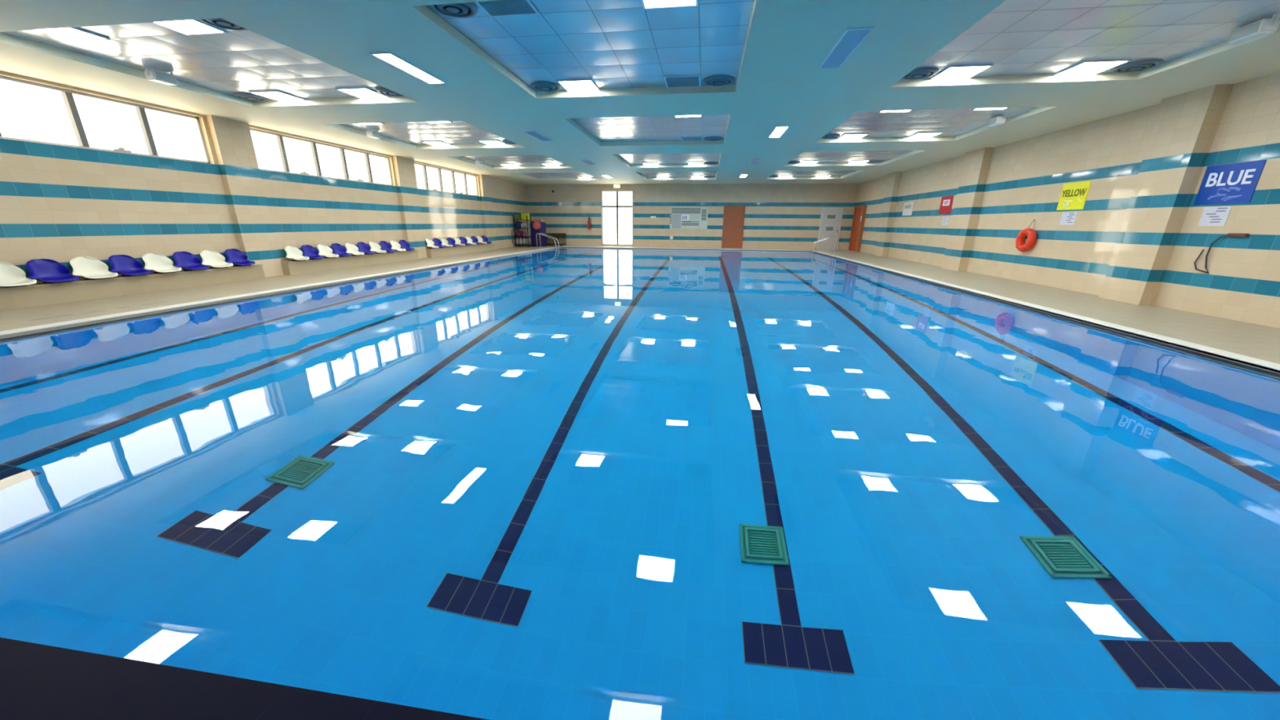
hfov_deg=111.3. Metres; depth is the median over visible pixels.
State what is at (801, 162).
diffuser
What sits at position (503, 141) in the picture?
ceiling vent
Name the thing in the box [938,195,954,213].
sign
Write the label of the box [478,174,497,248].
pillar
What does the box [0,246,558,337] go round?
trim
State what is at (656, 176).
recessed light
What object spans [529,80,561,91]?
ceiling vent
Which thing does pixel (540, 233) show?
pool ladder
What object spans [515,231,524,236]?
bag
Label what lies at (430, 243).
seat
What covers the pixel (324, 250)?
seat
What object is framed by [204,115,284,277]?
pillar
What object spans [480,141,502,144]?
diffuser
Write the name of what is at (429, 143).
diffuser
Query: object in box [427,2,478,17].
ceiling vent
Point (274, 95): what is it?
diffuser
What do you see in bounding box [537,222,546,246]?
mat
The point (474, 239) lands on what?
seat
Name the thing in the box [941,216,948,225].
paper notice
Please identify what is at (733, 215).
door
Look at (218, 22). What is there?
ceiling vent
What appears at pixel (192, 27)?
recessed light
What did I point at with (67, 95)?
window
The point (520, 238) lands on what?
sack
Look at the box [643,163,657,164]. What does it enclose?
diffuser
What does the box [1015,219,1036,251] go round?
life ring
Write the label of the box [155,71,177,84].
grille
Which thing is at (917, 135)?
diffuser
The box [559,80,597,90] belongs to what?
diffuser
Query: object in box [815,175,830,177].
recessed light
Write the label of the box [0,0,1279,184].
ceiling
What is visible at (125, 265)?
seat
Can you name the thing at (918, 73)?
ceiling vent
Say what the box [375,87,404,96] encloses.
ceiling vent
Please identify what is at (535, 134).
recessed light
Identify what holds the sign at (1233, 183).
attached to the wall at (1026, 179)
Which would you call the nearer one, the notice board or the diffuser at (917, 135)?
the diffuser at (917, 135)
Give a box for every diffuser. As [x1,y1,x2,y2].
[254,92,301,100]
[424,142,449,145]
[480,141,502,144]
[543,164,558,165]
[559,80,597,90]
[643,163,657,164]
[675,115,700,116]
[688,162,702,164]
[769,127,786,137]
[800,161,817,163]
[839,134,865,138]
[851,160,867,162]
[881,110,909,111]
[911,133,939,137]
[933,66,989,78]
[1058,61,1125,74]
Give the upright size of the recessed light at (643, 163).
0.020 m
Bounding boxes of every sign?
[613,184,620,188]
[902,201,914,215]
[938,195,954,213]
[1056,180,1091,210]
[1193,160,1266,204]
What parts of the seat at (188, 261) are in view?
seat mount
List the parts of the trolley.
frame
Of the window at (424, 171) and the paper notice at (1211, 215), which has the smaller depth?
the paper notice at (1211, 215)
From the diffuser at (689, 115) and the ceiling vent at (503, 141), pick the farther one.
the ceiling vent at (503, 141)
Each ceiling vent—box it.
[199,17,248,31]
[231,92,268,101]
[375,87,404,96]
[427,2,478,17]
[475,0,540,17]
[502,140,515,144]
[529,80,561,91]
[663,75,701,88]
[680,136,702,141]
[702,74,735,85]
[703,136,723,141]
[704,161,718,164]
[787,160,799,164]
[820,133,839,138]
[867,160,884,163]
[902,66,939,79]
[1110,58,1164,72]
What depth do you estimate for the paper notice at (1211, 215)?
7.09 m
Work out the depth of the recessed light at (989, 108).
8.91 m
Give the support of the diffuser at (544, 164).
attached to the recessed light at (544, 164)
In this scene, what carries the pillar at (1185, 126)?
attached to the wall at (1026, 179)
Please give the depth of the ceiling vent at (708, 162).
17.07 m
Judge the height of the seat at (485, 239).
0.382 m
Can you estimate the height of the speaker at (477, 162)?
0.170 m
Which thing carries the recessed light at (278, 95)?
in the ceiling
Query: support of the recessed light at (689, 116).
in the ceiling
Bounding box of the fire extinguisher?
[587,217,591,229]
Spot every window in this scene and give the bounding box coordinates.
[0,75,210,164]
[249,128,392,186]
[414,162,478,195]
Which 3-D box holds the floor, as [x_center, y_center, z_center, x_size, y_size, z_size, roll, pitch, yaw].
[0.313,-2.183,11.970,19.720,0.251,30.400,3,18,8]
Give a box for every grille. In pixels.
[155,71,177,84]
[373,131,381,137]
[986,117,996,125]
[1228,21,1260,41]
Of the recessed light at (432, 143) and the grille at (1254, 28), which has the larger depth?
the recessed light at (432, 143)
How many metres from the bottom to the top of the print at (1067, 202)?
0.205 m
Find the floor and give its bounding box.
[0,244,1279,719]
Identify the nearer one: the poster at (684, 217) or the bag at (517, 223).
the bag at (517, 223)
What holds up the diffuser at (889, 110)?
attached to the recessed light at (889, 111)
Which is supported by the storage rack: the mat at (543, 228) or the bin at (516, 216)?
the bin at (516, 216)
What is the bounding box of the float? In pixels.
[532,221,540,229]
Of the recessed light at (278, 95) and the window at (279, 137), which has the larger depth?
the window at (279, 137)
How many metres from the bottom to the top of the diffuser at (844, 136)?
0.012 m
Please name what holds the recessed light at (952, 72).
in the ceiling
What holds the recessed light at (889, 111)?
in the ceiling
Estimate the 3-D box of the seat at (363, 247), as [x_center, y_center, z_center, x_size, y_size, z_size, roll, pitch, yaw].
[-8.750,-3.567,13.977,0.431,0.382,0.489,3,18,8]
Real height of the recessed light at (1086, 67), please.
0.020 m
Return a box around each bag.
[515,221,522,228]
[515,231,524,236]
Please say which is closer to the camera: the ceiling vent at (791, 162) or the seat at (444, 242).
the ceiling vent at (791, 162)
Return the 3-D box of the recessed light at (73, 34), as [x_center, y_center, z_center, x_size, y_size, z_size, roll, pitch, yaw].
[-7.376,-4.190,5.568,0.600,0.020,0.600,3,18,8]
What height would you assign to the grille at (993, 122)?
0.100 m
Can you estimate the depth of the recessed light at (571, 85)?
7.59 m
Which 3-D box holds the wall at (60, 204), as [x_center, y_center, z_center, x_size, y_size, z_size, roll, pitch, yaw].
[-9.284,-4.479,12.694,0.300,3.550,30.400,3,18,8]
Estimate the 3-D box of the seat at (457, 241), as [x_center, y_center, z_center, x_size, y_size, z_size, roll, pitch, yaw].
[-7.957,-5.212,19.262,0.431,0.382,0.489,3,18,8]
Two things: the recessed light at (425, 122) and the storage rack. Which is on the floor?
the storage rack
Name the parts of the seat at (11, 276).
seat mount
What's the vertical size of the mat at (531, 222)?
1.420 m
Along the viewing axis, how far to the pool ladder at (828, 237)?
22.91 m
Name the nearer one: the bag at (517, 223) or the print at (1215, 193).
the print at (1215, 193)
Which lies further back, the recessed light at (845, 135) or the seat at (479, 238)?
the seat at (479, 238)
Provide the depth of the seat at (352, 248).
13.57 m
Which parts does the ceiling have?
panel, panel, panel, panel, panel, panel, panel, panel, panel, panel, panel, panel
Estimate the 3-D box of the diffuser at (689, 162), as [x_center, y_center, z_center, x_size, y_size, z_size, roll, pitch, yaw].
[2.208,-7.778,17.297,0.550,0.012,0.550,3,18,8]
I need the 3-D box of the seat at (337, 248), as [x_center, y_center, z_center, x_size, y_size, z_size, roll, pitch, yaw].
[-8.893,-3.270,13.024,0.431,0.382,0.489,3,18,8]
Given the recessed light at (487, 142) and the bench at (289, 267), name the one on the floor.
the bench at (289, 267)
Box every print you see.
[1062,198,1081,208]
[1207,186,1242,201]
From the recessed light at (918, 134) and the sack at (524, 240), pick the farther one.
the sack at (524, 240)
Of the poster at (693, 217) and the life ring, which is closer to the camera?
the life ring
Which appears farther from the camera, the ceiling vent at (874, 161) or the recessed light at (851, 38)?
the ceiling vent at (874, 161)
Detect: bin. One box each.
[514,214,521,219]
[520,213,529,219]
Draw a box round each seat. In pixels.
[0,261,36,288]
[26,258,79,284]
[69,256,118,279]
[107,254,151,276]
[142,253,182,273]
[172,251,208,271]
[200,249,233,268]
[224,248,255,266]
[284,245,309,261]
[301,244,324,259]
[316,244,338,257]
[331,243,352,257]
[344,242,364,255]
[356,241,376,254]
[368,241,386,253]
[379,240,396,253]
[390,240,406,252]
[399,240,414,251]
[425,238,439,248]
[432,238,446,248]
[440,237,453,247]
[447,237,459,246]
[453,236,465,246]
[459,236,471,245]
[465,236,476,244]
[471,235,482,244]
[476,235,487,244]
[481,235,492,244]
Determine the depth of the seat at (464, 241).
19.82 m
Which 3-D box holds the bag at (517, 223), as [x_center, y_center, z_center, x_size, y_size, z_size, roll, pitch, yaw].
[-6.996,-7.827,25.322,0.348,0.380,0.455,3,18,8]
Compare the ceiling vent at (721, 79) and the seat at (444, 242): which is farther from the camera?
the seat at (444, 242)
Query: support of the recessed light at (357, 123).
in the ceiling
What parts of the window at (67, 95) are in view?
handle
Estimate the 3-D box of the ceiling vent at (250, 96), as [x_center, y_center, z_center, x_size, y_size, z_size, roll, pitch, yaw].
[-7.545,-5.090,8.487,0.540,0.045,0.540,3,18,8]
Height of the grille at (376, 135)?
0.100 m
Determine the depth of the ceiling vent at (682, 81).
7.34 m
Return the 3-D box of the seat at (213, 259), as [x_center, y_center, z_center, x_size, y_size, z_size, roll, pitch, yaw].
[-9.393,-2.232,9.689,0.431,0.382,0.489,3,18,8]
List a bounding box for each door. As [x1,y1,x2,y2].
[600,190,633,245]
[721,204,745,248]
[816,208,843,249]
[848,204,866,252]
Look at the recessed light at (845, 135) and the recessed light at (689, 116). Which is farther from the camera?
the recessed light at (845, 135)
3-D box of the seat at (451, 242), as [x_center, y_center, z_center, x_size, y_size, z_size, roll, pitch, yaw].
[-8.030,-5.063,18.782,0.431,0.382,0.489,3,18,8]
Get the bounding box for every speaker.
[144,66,177,85]
[366,128,381,138]
[475,160,483,165]
[986,114,1006,126]
[1228,13,1279,43]
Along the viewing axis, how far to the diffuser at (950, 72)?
6.79 m
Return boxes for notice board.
[669,206,708,229]
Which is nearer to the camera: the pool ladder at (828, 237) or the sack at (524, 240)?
the pool ladder at (828, 237)
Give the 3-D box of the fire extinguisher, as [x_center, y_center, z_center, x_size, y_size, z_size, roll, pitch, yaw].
[-3.077,-8.311,26.546,0.186,0.700,0.211,-14,22,-39]
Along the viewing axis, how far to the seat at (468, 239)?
20.32 m
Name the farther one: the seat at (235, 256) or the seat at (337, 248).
the seat at (337, 248)
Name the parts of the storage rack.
post, post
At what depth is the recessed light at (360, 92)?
8.13 m
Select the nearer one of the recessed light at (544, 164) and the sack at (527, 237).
the recessed light at (544, 164)
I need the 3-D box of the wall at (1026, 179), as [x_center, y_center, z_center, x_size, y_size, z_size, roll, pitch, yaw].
[9.939,-3.513,10.113,0.300,3.550,30.400,3,18,8]
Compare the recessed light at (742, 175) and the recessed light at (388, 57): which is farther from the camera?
the recessed light at (742, 175)
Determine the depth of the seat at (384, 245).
14.99 m
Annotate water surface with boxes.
[0,247,1279,719]
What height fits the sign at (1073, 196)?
0.580 m
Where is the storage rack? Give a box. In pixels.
[511,215,531,246]
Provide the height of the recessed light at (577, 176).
0.020 m
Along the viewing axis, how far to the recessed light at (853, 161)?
16.43 m
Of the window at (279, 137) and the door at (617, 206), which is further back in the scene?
the door at (617, 206)
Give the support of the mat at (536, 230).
on the floor
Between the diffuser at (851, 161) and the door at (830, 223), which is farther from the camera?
the door at (830, 223)
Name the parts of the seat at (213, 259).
seat mount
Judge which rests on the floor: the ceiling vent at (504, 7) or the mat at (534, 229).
the mat at (534, 229)
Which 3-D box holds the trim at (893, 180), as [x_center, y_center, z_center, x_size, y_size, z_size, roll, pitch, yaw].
[11.089,-6.466,19.601,0.240,3.545,0.900,3,18,8]
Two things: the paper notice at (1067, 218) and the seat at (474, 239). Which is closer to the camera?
the paper notice at (1067, 218)
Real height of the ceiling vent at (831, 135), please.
0.045 m
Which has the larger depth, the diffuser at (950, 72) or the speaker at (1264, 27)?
the diffuser at (950, 72)
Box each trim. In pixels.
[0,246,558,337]
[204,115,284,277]
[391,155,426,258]
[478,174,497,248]
[561,246,813,250]
[577,247,801,251]
[811,250,1279,373]
[874,171,902,257]
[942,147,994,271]
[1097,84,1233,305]
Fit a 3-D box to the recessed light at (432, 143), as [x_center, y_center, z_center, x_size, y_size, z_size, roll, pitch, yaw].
[-6.207,-6.617,13.365,0.600,0.020,0.600,3,18,8]
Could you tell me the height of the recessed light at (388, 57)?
0.015 m
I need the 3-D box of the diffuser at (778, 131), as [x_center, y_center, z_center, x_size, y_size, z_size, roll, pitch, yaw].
[3.410,-5.626,10.804,0.250,0.008,1.300,3,18,8]
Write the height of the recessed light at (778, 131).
0.015 m
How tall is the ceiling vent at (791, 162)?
0.045 m
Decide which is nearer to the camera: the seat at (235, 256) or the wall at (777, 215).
the seat at (235, 256)
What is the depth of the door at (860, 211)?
23.52 m
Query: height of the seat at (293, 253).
0.382 m
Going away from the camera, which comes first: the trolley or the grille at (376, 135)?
the grille at (376, 135)
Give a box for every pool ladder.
[536,232,559,248]
[810,236,837,253]
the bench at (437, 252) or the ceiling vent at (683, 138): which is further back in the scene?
the bench at (437, 252)
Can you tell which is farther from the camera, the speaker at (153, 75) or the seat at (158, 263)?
the seat at (158, 263)
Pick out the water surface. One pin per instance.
(562, 483)
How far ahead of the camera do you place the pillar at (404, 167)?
16.09 m
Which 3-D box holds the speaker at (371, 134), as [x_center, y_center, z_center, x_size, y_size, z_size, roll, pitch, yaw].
[-7.073,-6.002,11.624,0.190,0.170,0.362,3,18,8]
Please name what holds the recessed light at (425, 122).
in the ceiling
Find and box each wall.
[0,71,527,283]
[524,183,857,249]
[854,71,1279,328]
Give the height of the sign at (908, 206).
0.520 m
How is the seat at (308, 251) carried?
on the bench at (289, 267)
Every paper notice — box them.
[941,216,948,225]
[1058,211,1077,225]
[1197,206,1231,226]
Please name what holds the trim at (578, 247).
attached to the floor
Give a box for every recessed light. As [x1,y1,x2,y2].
[34,26,110,41]
[151,19,227,35]
[248,90,305,101]
[335,87,388,97]
[357,123,384,124]
[369,51,446,84]
[422,141,451,145]
[425,121,453,123]
[478,140,506,144]
[499,164,519,166]
[523,130,552,141]
[541,163,559,165]
[556,78,599,91]
[577,176,591,177]
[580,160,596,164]
[640,0,697,8]
[642,162,658,164]
[656,176,669,177]
[674,115,702,117]
[688,161,703,164]
[739,173,747,177]
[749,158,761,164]
[768,125,789,137]
[777,175,792,177]
[800,160,819,163]
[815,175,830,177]
[817,26,874,68]
[837,133,868,138]
[848,160,870,163]
[878,110,911,112]
[907,132,942,137]
[929,63,993,79]
[971,107,1007,110]
[1053,58,1132,75]
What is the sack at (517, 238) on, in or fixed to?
on the storage rack
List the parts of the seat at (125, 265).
seat mount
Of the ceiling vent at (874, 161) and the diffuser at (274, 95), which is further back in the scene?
the ceiling vent at (874, 161)
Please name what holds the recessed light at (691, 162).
in the ceiling
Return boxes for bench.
[0,264,265,311]
[280,249,418,275]
[426,243,494,257]
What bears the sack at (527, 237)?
on the storage rack
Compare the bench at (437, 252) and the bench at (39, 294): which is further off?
the bench at (437, 252)
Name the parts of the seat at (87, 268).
seat mount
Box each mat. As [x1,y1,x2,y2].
[530,221,534,246]
[533,227,536,246]
[535,229,538,246]
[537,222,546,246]
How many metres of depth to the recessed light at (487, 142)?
13.11 m
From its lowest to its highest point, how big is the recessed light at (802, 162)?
0.020 m
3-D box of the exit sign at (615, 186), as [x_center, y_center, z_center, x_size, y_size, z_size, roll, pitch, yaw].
[-1.353,-10.222,25.748,0.400,0.210,0.096,3,18,8]
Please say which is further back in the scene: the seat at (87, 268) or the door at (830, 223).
the door at (830, 223)
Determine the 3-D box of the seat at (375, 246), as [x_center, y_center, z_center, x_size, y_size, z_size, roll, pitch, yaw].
[-8.678,-3.715,14.453,0.431,0.382,0.489,3,18,8]
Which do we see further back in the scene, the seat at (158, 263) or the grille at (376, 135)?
the grille at (376, 135)
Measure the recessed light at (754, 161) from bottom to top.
0.015 m
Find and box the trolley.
[546,232,566,245]
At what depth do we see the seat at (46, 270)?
7.30 m
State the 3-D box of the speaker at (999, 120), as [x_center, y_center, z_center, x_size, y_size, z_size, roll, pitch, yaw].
[7.808,-5.239,9.578,0.190,0.170,0.362,3,18,8]
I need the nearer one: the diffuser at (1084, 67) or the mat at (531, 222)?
the diffuser at (1084, 67)
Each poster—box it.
[671,213,681,228]
[681,214,688,220]
[690,214,698,221]
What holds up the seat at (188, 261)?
on the bench at (39, 294)
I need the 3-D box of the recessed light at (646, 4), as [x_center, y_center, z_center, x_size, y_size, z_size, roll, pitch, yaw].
[0.295,-3.804,4.538,0.600,0.020,0.600,3,18,8]
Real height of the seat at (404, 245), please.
0.382 m
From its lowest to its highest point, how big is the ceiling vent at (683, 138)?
0.012 m
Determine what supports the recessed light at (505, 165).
in the ceiling
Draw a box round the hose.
[1193,233,1248,273]
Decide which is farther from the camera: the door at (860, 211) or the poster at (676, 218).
the poster at (676, 218)
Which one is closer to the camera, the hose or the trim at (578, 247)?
the hose
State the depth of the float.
25.09 m
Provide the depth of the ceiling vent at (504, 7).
4.88 m
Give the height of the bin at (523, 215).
0.360 m
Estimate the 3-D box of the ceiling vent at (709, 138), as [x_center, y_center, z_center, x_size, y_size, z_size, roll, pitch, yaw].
[2.058,-6.190,12.259,0.540,0.045,0.540,3,18,8]
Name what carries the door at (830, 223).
in the wall at (777, 215)
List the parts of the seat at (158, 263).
seat mount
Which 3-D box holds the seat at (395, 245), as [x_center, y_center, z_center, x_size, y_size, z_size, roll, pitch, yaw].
[-8.536,-4.012,15.406,0.431,0.382,0.489,3,18,8]
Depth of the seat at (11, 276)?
6.89 m
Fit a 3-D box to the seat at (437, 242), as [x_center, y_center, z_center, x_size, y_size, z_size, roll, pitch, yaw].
[-8.173,-4.764,17.822,0.431,0.382,0.489,3,18,8]
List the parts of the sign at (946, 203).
white plate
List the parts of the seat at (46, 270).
seat mount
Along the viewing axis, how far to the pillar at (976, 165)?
13.50 m
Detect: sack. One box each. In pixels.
[515,237,519,244]
[519,237,523,244]
[522,237,526,244]
[526,237,530,244]
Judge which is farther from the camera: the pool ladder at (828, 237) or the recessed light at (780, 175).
the pool ladder at (828, 237)
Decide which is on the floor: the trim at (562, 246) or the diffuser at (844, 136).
the trim at (562, 246)
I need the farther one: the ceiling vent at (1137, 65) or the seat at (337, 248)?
the seat at (337, 248)
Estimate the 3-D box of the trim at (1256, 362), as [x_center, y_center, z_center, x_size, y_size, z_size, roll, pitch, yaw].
[7.709,-2.324,12.229,0.220,0.042,25.030,3,18,8]

